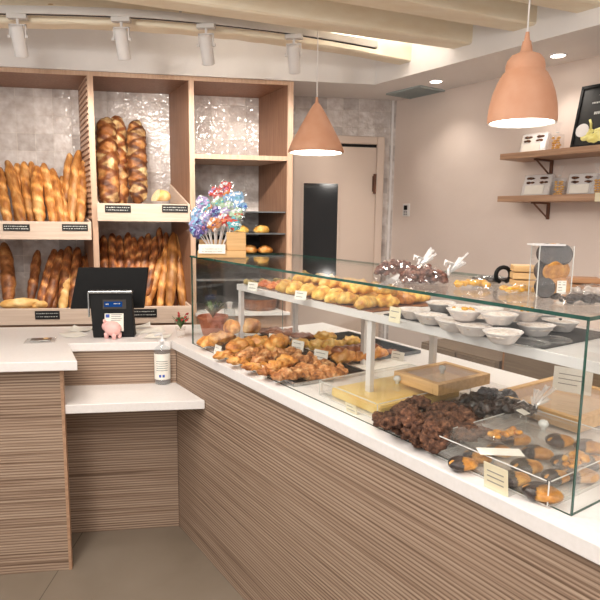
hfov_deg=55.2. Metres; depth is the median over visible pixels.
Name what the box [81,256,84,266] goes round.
baguette
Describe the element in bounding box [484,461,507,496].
price card
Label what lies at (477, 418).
cookie
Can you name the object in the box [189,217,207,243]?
lollipop
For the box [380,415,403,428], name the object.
cookie
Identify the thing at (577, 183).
box
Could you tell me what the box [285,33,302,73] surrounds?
track spotlight
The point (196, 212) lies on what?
lollipop
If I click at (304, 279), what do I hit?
pastry
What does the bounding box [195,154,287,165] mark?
shelf
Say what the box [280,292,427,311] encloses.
serving tray
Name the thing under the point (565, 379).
price card
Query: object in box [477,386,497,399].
cluster
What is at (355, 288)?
pastry
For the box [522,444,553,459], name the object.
cookie
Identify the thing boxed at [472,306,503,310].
bowl
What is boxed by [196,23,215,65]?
track spotlight
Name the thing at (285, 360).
pastry
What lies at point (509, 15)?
ceiling beam
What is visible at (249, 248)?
bun
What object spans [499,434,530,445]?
cookie
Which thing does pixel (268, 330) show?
croissant
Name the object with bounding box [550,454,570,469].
cookie
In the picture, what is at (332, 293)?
pastry
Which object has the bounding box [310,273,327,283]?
pastry
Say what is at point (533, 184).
box
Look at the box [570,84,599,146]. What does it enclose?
framed poster
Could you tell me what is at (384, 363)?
paper liner
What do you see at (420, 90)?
air vent
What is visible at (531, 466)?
cookie
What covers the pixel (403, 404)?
cookie
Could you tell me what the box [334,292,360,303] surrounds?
pastry
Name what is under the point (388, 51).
ceiling beam
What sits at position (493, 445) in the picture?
cookie
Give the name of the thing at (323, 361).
pastry
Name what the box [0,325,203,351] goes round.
countertop
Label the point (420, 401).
cookie
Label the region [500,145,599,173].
wall shelf
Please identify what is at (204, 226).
lollipop
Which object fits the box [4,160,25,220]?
baguette
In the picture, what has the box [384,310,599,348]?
serving tray
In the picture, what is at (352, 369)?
baking tray
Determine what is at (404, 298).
pastry
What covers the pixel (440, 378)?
wooden box
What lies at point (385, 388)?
slab
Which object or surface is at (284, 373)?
pastry
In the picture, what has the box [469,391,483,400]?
cluster
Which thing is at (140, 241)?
baguette
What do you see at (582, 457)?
cookie
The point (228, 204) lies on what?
lollipop
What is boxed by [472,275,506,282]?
packet
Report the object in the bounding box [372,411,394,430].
cookie
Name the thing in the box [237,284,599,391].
shelf
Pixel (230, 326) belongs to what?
bread roll
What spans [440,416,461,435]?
cookie
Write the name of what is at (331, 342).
croissant
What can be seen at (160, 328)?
paper sheet
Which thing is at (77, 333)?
paper sheet
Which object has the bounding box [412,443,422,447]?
cookie
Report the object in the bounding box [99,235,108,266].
baguette
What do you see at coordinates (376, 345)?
croissant
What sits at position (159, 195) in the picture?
bread
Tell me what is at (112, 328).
piggy bank
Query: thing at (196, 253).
glass shelf
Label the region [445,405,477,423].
cluster
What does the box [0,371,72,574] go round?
counter
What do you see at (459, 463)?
cookie
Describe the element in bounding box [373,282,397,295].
pastry
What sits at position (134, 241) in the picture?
baguette
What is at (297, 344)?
price card
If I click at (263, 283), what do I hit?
pastry
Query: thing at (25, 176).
baguette
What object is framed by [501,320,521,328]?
bowl
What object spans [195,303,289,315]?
countertop
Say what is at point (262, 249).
bun
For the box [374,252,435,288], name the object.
bag
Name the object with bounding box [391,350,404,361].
price card
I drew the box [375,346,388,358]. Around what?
croissant
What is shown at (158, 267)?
baguette
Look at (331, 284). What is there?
pastry
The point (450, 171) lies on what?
wall
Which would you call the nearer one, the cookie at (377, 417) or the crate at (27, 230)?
the cookie at (377, 417)
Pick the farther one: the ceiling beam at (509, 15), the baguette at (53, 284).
the baguette at (53, 284)
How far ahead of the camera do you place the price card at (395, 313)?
1.65 m
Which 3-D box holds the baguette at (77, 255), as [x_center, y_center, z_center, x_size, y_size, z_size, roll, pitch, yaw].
[-1.449,-0.139,3.705,0.069,0.394,0.293,-1,8,-11]
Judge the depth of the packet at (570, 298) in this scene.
1.26 m
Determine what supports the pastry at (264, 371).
on the baking tray at (352, 369)
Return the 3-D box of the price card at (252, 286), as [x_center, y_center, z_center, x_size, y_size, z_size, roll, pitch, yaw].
[-0.185,-0.055,2.328,0.055,0.034,0.029,8,11,41]
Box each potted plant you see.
[172,312,189,328]
[197,300,227,335]
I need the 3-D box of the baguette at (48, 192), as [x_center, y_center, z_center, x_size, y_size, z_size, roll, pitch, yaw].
[-1.582,-0.672,3.629,0.075,0.401,0.314,-5,10,-32]
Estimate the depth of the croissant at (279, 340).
2.44 m
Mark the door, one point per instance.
(337, 200)
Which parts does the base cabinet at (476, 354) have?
door, door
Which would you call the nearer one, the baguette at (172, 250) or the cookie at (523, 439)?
the cookie at (523, 439)
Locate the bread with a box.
[151,189,170,200]
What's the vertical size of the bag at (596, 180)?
0.156 m
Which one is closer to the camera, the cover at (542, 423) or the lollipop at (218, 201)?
the cover at (542, 423)
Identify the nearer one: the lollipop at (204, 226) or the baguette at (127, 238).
the lollipop at (204, 226)
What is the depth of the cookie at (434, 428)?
1.45 m
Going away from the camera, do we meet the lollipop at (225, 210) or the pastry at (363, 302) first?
the pastry at (363, 302)
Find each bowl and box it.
[399,306,430,319]
[413,311,447,324]
[426,300,455,311]
[434,316,469,331]
[446,306,482,321]
[448,304,478,308]
[471,314,495,326]
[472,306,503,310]
[480,310,518,325]
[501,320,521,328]
[507,305,541,321]
[536,314,555,321]
[541,318,579,332]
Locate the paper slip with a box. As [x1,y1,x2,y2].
[476,447,524,455]
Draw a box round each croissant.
[196,333,224,346]
[208,330,235,342]
[225,337,254,352]
[247,334,267,346]
[259,326,281,334]
[264,333,289,350]
[273,327,298,336]
[289,332,314,339]
[289,337,309,347]
[308,338,324,349]
[314,330,336,339]
[319,338,346,347]
[319,345,332,357]
[330,348,357,363]
[331,344,359,352]
[342,335,360,344]
[355,351,365,360]
[356,343,382,347]
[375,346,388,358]
[386,349,398,353]
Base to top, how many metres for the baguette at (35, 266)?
0.313 m
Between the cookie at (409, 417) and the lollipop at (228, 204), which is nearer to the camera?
the cookie at (409, 417)
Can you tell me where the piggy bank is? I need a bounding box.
[101,319,121,339]
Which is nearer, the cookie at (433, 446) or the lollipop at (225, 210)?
the cookie at (433, 446)
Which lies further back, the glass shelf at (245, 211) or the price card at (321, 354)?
the glass shelf at (245, 211)
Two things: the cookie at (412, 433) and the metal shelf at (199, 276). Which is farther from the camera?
the metal shelf at (199, 276)
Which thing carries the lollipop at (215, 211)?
in the stand
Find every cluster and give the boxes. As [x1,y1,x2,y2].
[451,400,468,407]
[458,393,473,405]
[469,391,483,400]
[469,399,493,417]
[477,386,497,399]
[489,399,514,415]
[491,395,503,402]
[497,389,518,398]
[498,396,514,403]
[510,399,528,408]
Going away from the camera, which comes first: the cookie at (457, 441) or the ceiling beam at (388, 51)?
the cookie at (457, 441)
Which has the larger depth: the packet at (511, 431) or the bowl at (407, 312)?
the bowl at (407, 312)
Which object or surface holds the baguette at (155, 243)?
in the shelving unit at (214, 281)
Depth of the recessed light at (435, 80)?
3.50 m
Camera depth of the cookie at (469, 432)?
1.48 m
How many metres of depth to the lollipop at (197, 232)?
2.48 m
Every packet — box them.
[454,279,490,288]
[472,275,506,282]
[487,426,522,438]
[499,285,534,292]
[513,399,541,415]
[549,291,599,304]
[571,285,599,295]
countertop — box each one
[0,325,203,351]
[0,344,76,371]
[171,322,599,564]
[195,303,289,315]
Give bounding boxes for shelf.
[65,383,204,413]
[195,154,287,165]
[196,253,284,257]
[196,273,284,280]
[207,231,284,234]
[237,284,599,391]
[243,211,285,212]
[497,194,594,218]
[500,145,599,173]
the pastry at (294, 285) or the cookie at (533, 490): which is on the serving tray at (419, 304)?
the pastry at (294, 285)
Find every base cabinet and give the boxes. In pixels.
[421,338,502,369]
[502,326,599,386]
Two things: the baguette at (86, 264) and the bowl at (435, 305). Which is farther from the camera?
the baguette at (86, 264)
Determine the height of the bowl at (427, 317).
0.032 m
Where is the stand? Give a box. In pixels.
[198,232,245,257]
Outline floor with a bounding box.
[0,473,243,599]
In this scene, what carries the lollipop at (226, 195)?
in the stand
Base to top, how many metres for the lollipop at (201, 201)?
0.242 m
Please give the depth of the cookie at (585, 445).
1.47 m
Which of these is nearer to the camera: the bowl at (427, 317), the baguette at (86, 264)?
the bowl at (427, 317)
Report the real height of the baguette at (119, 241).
0.341 m
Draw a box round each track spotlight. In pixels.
[6,13,28,57]
[111,16,131,59]
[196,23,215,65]
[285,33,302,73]
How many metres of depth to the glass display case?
1.46 m
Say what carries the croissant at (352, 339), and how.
on the baking tray at (340, 335)
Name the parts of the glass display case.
pane, pane, scissors handle, pane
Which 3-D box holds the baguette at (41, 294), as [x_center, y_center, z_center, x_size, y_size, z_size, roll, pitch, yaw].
[-1.624,-0.144,3.688,0.064,0.356,0.274,1,8,2]
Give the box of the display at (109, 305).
[87,290,135,337]
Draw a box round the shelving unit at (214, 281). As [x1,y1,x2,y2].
[0,67,293,425]
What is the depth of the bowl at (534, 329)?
1.47 m
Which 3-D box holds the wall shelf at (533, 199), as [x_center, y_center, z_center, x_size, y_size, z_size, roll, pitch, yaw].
[1.732,-0.408,2.510,0.219,0.125,1.900,-5,10,-34]
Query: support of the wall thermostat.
attached to the wall at (450, 171)
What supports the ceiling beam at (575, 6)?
attached to the ceiling
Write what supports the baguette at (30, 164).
in the crate at (27, 230)
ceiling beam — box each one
[0,0,411,64]
[107,0,472,48]
[327,0,536,30]
[511,0,599,12]
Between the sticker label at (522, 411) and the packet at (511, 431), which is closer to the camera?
the packet at (511, 431)
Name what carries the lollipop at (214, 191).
in the stand
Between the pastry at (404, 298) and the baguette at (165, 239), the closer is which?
the pastry at (404, 298)
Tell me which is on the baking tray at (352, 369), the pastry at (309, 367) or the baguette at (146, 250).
the pastry at (309, 367)
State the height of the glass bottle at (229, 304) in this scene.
0.145 m
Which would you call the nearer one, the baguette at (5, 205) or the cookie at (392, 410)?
the cookie at (392, 410)
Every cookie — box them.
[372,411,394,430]
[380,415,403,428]
[384,405,396,415]
[391,428,402,435]
[394,401,421,415]
[399,407,423,427]
[400,425,421,444]
[404,395,431,408]
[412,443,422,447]
[418,410,444,419]
[419,428,450,453]
[421,417,452,439]
[426,401,457,416]
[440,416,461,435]
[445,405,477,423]
[448,455,477,471]
[451,436,459,444]
[453,421,482,441]
[463,449,491,463]
[468,406,484,423]
[476,422,495,440]
[486,443,511,457]
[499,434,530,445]
[507,470,530,487]
[510,458,542,475]
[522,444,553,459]
[522,481,563,503]
[541,468,569,484]
[545,433,574,447]
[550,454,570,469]
[559,449,589,468]
[561,465,599,483]
[573,438,599,453]
[580,454,599,471]
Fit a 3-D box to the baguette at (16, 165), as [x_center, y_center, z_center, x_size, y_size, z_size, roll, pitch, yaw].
[-1.804,-0.679,3.673,0.065,0.404,0.218,-3,9,-22]
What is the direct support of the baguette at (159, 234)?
in the crate at (152, 314)
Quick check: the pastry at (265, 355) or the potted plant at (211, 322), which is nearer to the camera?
the pastry at (265, 355)
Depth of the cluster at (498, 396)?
1.75 m
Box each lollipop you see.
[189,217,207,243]
[189,225,206,243]
[190,207,208,243]
[195,195,210,242]
[198,222,209,243]
[199,212,211,243]
[201,203,212,243]
[207,217,220,243]
[208,186,222,198]
[209,206,220,243]
[211,196,224,243]
[218,213,229,243]
[219,181,231,238]
[220,190,232,241]
[220,200,233,243]
[220,207,230,239]
[223,191,243,242]
[223,216,241,243]
[224,207,243,243]
[225,199,247,242]
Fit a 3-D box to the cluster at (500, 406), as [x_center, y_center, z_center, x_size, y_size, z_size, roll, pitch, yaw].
[0.570,0.304,1.644,0.088,0.048,0.072,4,9,24]
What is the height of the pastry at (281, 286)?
0.056 m
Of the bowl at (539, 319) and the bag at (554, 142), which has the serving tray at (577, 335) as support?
the bowl at (539, 319)
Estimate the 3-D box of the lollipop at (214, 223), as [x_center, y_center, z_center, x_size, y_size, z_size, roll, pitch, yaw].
[-0.376,-0.296,2.519,0.067,0.147,0.038,0,8,-3]
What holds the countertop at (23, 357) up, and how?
on the counter at (36, 535)
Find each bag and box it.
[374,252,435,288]
[399,259,461,283]
[551,132,560,148]
[553,175,564,194]
[594,173,599,193]
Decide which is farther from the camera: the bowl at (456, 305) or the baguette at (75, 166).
the baguette at (75, 166)
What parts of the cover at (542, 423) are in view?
knob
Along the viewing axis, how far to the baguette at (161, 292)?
3.75 m
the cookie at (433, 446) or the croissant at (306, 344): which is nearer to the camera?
the cookie at (433, 446)
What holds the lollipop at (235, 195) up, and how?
in the stand
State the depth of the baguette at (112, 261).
3.75 m
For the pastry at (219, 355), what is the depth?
2.35 m
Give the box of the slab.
[332,376,458,412]
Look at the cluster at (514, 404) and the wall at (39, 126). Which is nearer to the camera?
the cluster at (514, 404)
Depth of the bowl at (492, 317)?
1.45 m
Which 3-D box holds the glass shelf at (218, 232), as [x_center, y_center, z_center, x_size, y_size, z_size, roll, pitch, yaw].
[-0.481,-0.454,3.856,0.719,0.008,0.418,0,8,-9]
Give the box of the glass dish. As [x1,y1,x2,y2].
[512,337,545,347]
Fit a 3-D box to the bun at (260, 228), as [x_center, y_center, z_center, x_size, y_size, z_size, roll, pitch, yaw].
[-0.253,-0.468,3.775,0.105,0.053,0.087,0,8,-9]
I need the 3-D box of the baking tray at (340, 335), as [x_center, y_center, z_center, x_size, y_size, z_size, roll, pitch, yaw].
[0.244,0.212,2.663,0.368,0.014,0.508,-5,10,-34]
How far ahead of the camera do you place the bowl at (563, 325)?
1.52 m
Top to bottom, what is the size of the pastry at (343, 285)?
0.044 m
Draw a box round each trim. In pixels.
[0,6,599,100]
[384,100,394,338]
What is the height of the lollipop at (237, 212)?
0.201 m
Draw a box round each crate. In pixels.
[0,215,91,239]
[0,308,91,324]
[97,185,189,221]
[134,301,191,323]
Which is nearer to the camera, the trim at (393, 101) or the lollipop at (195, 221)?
the lollipop at (195, 221)
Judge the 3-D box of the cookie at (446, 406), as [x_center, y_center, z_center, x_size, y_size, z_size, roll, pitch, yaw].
[0.403,0.310,1.651,0.082,0.038,0.090,-5,10,-33]
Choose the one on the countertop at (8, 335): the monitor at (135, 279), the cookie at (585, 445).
the monitor at (135, 279)
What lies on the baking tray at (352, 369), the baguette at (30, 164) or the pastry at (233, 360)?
the pastry at (233, 360)
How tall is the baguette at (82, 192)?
0.420 m
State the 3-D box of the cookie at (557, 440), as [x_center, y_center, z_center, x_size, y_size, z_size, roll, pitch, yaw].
[0.688,0.369,1.521,0.076,0.029,0.063,-1,8,-9]
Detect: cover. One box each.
[319,364,470,417]
[435,407,599,505]
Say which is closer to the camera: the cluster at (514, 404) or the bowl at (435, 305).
the cluster at (514, 404)
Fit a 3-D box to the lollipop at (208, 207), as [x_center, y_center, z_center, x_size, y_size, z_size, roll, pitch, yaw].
[-0.411,-0.331,2.537,0.075,0.211,0.030,-1,9,-14]
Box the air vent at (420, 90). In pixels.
[386,85,444,98]
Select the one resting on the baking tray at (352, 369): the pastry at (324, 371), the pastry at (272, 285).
the pastry at (324, 371)
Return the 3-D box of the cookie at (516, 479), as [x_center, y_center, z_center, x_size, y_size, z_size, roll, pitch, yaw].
[0.484,0.400,1.294,0.073,0.027,0.060,0,8,-6]
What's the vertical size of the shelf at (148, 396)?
0.040 m
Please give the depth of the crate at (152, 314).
3.61 m
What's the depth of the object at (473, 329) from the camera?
1.45 m
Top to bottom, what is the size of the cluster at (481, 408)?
0.043 m
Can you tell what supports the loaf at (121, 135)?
in the crate at (178, 210)
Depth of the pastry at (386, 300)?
1.91 m
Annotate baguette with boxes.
[0,167,12,220]
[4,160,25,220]
[13,163,21,220]
[20,161,34,220]
[27,250,41,298]
[28,161,34,177]
[30,165,45,220]
[37,249,57,300]
[40,163,56,221]
[44,249,63,307]
[50,168,63,221]
[52,280,59,307]
[58,246,72,300]
[58,274,70,307]
[59,176,68,221]
[63,153,72,200]
[67,150,81,221]
[69,247,81,307]
[76,160,86,221]
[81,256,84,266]
[84,253,88,266]
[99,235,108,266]
[108,233,117,266]
[116,235,124,266]
[124,232,131,266]
[130,237,136,266]
[135,236,143,266]
[140,233,151,266]
[145,256,161,305]
[146,236,158,295]
[151,227,162,305]
[156,243,167,305]
[161,232,168,305]
[165,232,177,305]
[173,289,178,305]
[176,234,186,305]
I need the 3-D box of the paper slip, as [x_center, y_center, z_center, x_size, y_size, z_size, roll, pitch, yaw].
[0.465,0.353,1.334,0.100,0.001,0.040,1,8,3]
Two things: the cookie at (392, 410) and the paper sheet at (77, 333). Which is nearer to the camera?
the cookie at (392, 410)
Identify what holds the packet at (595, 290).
on the glass display case
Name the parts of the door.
glass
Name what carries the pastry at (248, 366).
on the baking tray at (352, 369)
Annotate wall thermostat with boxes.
[402,204,409,215]
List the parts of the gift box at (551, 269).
box lid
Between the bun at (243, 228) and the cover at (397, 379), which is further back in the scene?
the bun at (243, 228)
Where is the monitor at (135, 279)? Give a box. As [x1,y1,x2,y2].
[70,267,148,325]
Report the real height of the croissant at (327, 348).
0.058 m
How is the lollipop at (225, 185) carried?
in the stand
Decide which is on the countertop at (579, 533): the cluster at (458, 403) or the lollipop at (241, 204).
the cluster at (458, 403)
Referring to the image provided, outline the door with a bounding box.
[291,134,384,336]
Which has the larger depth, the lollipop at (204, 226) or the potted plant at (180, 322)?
the potted plant at (180, 322)
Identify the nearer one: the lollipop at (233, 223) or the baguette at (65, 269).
the lollipop at (233, 223)
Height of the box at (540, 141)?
0.122 m
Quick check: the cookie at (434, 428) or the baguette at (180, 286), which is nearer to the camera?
the cookie at (434, 428)
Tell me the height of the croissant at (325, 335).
0.052 m
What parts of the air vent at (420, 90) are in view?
panel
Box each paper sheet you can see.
[59,331,86,336]
[67,325,91,330]
[136,322,150,327]
[136,325,164,333]
[143,333,171,337]
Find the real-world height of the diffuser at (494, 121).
0.006 m
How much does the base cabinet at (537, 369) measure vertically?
0.985 m
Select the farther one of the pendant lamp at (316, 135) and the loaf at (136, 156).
the loaf at (136, 156)
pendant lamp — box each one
[288,31,343,155]
[487,0,557,128]
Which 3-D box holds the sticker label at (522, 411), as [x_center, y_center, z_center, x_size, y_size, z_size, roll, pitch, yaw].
[0.611,0.306,1.572,0.037,0.012,0.025,-7,11,-43]
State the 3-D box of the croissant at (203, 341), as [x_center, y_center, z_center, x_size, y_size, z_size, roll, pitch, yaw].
[-0.395,0.180,2.566,0.104,0.058,0.114,6,10,33]
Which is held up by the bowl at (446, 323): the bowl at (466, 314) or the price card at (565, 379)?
the bowl at (466, 314)
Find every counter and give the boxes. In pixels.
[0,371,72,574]
[64,348,178,532]
[176,351,599,599]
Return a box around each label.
[516,409,529,414]
[594,193,599,201]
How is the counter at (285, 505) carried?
on the floor
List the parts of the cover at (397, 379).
knob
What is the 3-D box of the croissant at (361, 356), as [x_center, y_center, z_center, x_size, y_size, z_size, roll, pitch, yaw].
[0.254,0.224,2.370,0.099,0.058,0.095,-7,12,-44]
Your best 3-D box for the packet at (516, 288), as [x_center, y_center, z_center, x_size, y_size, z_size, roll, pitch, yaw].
[0.542,-0.030,1.437,0.100,0.024,0.051,0,8,-9]
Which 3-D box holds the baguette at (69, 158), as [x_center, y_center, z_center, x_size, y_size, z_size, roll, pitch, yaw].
[-1.498,-0.718,3.702,0.069,0.474,0.235,-1,8,-9]
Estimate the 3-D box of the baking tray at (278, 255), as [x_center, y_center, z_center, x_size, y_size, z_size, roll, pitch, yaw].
[-0.345,-0.308,3.833,0.440,0.018,0.270,0,8,-9]
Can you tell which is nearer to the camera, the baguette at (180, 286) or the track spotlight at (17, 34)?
the track spotlight at (17, 34)
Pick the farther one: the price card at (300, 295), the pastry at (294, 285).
the pastry at (294, 285)
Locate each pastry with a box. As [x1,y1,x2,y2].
[213,350,235,359]
[226,355,251,364]
[235,345,267,357]
[241,361,266,370]
[251,347,280,362]
[256,363,289,375]
[258,279,270,286]
[266,281,278,289]
[267,354,298,370]
[270,367,310,380]
[275,279,290,292]
[277,346,301,355]
[286,280,303,294]
[290,351,316,366]
[290,360,321,378]
[293,270,311,283]
[298,283,316,296]
[303,363,348,380]
[307,357,335,366]
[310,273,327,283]
[311,285,329,299]
[318,274,341,288]
[324,288,343,302]
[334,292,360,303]
[339,278,359,288]
[349,278,374,293]
[353,295,377,309]
[359,292,378,296]
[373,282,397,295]
[375,294,399,307]
[392,292,415,304]
[411,290,430,302]
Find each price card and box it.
[214,344,221,353]
[247,282,257,290]
[292,339,304,351]
[294,290,306,299]
[314,349,328,359]
[345,402,356,414]
[389,306,400,323]
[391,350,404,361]
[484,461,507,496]
[552,366,592,395]
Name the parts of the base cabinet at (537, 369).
door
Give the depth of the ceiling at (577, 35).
3.37 m
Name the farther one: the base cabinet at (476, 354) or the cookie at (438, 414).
the base cabinet at (476, 354)
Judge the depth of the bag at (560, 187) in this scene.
3.03 m
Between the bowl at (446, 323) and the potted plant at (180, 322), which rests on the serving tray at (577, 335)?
the bowl at (446, 323)
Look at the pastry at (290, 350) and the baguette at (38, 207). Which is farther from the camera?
the baguette at (38, 207)
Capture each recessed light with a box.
[429,79,442,82]
[549,53,566,57]
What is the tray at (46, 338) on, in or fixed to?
on the countertop at (8, 335)
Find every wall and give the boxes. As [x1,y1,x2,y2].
[0,87,396,339]
[388,55,599,347]
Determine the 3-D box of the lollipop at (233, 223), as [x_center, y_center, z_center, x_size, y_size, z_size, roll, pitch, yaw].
[-0.299,-0.302,2.534,0.107,0.158,0.027,0,8,-4]
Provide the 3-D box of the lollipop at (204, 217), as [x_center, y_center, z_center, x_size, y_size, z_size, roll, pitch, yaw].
[-0.413,-0.309,2.519,0.079,0.173,0.034,-2,9,-17]
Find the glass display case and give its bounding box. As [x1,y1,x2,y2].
[190,253,599,515]
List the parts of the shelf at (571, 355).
leg, leg, leg, leg, leg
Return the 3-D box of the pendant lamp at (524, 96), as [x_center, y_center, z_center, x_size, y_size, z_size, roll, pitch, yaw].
[0.773,-0.983,1.937,0.230,0.750,0.230,0,8,-9]
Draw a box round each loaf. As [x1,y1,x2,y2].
[0,242,15,299]
[96,117,119,202]
[111,115,129,203]
[126,120,147,203]
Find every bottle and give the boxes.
[154,333,170,383]
[226,302,232,308]
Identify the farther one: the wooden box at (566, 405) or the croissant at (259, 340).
the croissant at (259, 340)
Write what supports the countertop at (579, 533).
on the counter at (285, 505)
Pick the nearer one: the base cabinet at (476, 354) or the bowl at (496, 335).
the bowl at (496, 335)
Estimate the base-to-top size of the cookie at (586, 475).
0.031 m
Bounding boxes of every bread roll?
[0,298,38,307]
[32,301,47,307]
[223,319,240,333]
[243,318,261,333]
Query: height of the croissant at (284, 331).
0.040 m
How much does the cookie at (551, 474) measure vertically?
0.025 m
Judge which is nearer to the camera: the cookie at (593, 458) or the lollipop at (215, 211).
the cookie at (593, 458)
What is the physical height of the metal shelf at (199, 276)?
0.014 m
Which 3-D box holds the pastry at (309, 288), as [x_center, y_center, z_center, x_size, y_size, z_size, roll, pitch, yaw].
[0.034,-0.037,2.166,0.093,0.055,0.073,-2,9,-21]
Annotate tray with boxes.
[30,337,51,340]
[209,334,365,386]
[246,253,282,256]
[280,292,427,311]
[290,331,420,363]
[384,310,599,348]
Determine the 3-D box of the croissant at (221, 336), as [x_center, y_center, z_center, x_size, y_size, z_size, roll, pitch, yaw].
[-0.348,0.166,2.560,0.105,0.060,0.113,3,9,16]
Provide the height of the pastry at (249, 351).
0.044 m
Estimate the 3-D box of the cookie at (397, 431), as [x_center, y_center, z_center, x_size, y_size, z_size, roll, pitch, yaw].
[0.284,0.355,1.566,0.079,0.051,0.082,8,11,39]
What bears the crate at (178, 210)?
on the shelving unit at (214, 281)
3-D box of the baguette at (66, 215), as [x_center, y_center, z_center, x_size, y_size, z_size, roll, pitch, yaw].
[-1.504,-0.635,3.653,0.054,0.322,0.277,-3,9,-25]
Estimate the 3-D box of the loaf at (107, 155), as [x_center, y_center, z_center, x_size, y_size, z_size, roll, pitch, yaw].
[-1.226,-0.879,3.658,0.147,0.585,0.286,-2,9,-20]
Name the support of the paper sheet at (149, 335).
on the countertop at (8, 335)
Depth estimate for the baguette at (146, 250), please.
3.79 m
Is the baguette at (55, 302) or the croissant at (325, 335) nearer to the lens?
the croissant at (325, 335)
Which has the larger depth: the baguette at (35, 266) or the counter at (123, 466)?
the baguette at (35, 266)
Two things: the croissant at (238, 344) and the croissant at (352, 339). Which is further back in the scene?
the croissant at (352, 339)
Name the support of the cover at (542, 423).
on the serving plate
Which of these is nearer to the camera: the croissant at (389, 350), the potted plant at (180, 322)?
the croissant at (389, 350)
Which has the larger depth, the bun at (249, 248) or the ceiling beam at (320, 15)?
the bun at (249, 248)
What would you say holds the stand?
on the glass display case
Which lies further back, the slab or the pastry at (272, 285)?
the pastry at (272, 285)
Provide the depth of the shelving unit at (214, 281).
3.69 m
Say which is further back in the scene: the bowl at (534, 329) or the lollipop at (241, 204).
the lollipop at (241, 204)
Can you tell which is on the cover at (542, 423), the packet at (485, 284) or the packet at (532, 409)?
the packet at (532, 409)
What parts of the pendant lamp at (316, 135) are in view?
lamp shade, cord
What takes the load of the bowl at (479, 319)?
on the serving tray at (577, 335)
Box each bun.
[234,225,248,232]
[246,245,257,252]
[254,225,268,232]
[258,245,272,252]
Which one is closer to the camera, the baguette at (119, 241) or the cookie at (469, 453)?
the cookie at (469, 453)
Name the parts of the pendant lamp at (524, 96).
lamp shade, cord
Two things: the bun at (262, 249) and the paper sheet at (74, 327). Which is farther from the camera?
the bun at (262, 249)
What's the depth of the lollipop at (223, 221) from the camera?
2.53 m
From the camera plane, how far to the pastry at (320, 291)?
2.06 m
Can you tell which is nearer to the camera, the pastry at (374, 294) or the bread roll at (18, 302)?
the pastry at (374, 294)
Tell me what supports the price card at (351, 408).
on the countertop at (579, 533)
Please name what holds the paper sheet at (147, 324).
on the countertop at (8, 335)
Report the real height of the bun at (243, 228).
0.051 m
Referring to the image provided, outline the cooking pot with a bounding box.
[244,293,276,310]
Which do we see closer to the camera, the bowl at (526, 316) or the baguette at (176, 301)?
the bowl at (526, 316)
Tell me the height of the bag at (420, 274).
0.094 m
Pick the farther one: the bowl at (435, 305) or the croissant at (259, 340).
the croissant at (259, 340)
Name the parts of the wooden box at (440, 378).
knob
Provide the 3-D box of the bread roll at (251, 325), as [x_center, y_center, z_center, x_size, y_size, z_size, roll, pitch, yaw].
[-0.223,0.114,2.607,0.096,0.071,0.088,2,8,8]
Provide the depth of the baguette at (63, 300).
3.60 m
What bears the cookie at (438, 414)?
on the cookie
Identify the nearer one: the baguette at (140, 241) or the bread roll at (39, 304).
the bread roll at (39, 304)
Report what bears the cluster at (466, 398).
on the serving board
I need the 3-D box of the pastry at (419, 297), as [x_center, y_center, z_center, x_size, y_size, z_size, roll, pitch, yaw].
[0.432,-0.013,2.040,0.102,0.044,0.062,-7,11,-42]
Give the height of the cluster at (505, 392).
0.040 m
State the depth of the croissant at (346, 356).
2.31 m
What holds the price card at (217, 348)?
on the countertop at (579, 533)
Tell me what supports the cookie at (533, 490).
on the serving plate
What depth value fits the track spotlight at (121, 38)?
2.71 m
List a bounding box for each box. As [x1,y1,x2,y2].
[394,361,489,395]
[498,376,599,432]
[509,264,535,286]
[520,132,550,151]
[521,174,555,194]
[527,243,574,297]
[565,276,599,289]
[566,173,599,193]
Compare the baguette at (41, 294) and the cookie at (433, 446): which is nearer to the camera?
the cookie at (433, 446)
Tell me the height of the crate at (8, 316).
0.152 m
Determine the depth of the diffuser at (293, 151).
3.02 m
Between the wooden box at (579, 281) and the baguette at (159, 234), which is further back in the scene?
the baguette at (159, 234)
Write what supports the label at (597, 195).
attached to the wall shelf at (533, 199)
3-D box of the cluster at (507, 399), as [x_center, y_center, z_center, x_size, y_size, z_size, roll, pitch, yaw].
[0.632,0.312,1.747,0.069,0.037,0.068,4,9,21]
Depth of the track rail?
2.74 m
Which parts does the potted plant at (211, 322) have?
pot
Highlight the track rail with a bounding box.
[0,5,377,48]
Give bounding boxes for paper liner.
[352,358,417,377]
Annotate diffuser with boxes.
[292,150,338,153]
[491,118,553,125]
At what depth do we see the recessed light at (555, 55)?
2.91 m
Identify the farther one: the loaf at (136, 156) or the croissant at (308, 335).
the loaf at (136, 156)
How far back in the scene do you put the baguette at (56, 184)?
3.61 m
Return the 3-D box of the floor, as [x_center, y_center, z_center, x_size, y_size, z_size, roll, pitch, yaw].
[0.537,1.423,1.212,7.800,0.050,7.000,0,8,-9]
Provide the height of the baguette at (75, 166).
0.489 m
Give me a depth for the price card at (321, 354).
2.32 m
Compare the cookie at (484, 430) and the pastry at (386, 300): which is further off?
the pastry at (386, 300)
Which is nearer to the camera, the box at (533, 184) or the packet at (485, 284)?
the packet at (485, 284)
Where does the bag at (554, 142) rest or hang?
on the wall shelf at (549, 155)
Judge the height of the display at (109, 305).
0.225 m
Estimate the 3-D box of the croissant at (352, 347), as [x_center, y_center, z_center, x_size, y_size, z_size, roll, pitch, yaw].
[0.191,0.202,2.369,0.129,0.037,0.073,-3,9,-23]

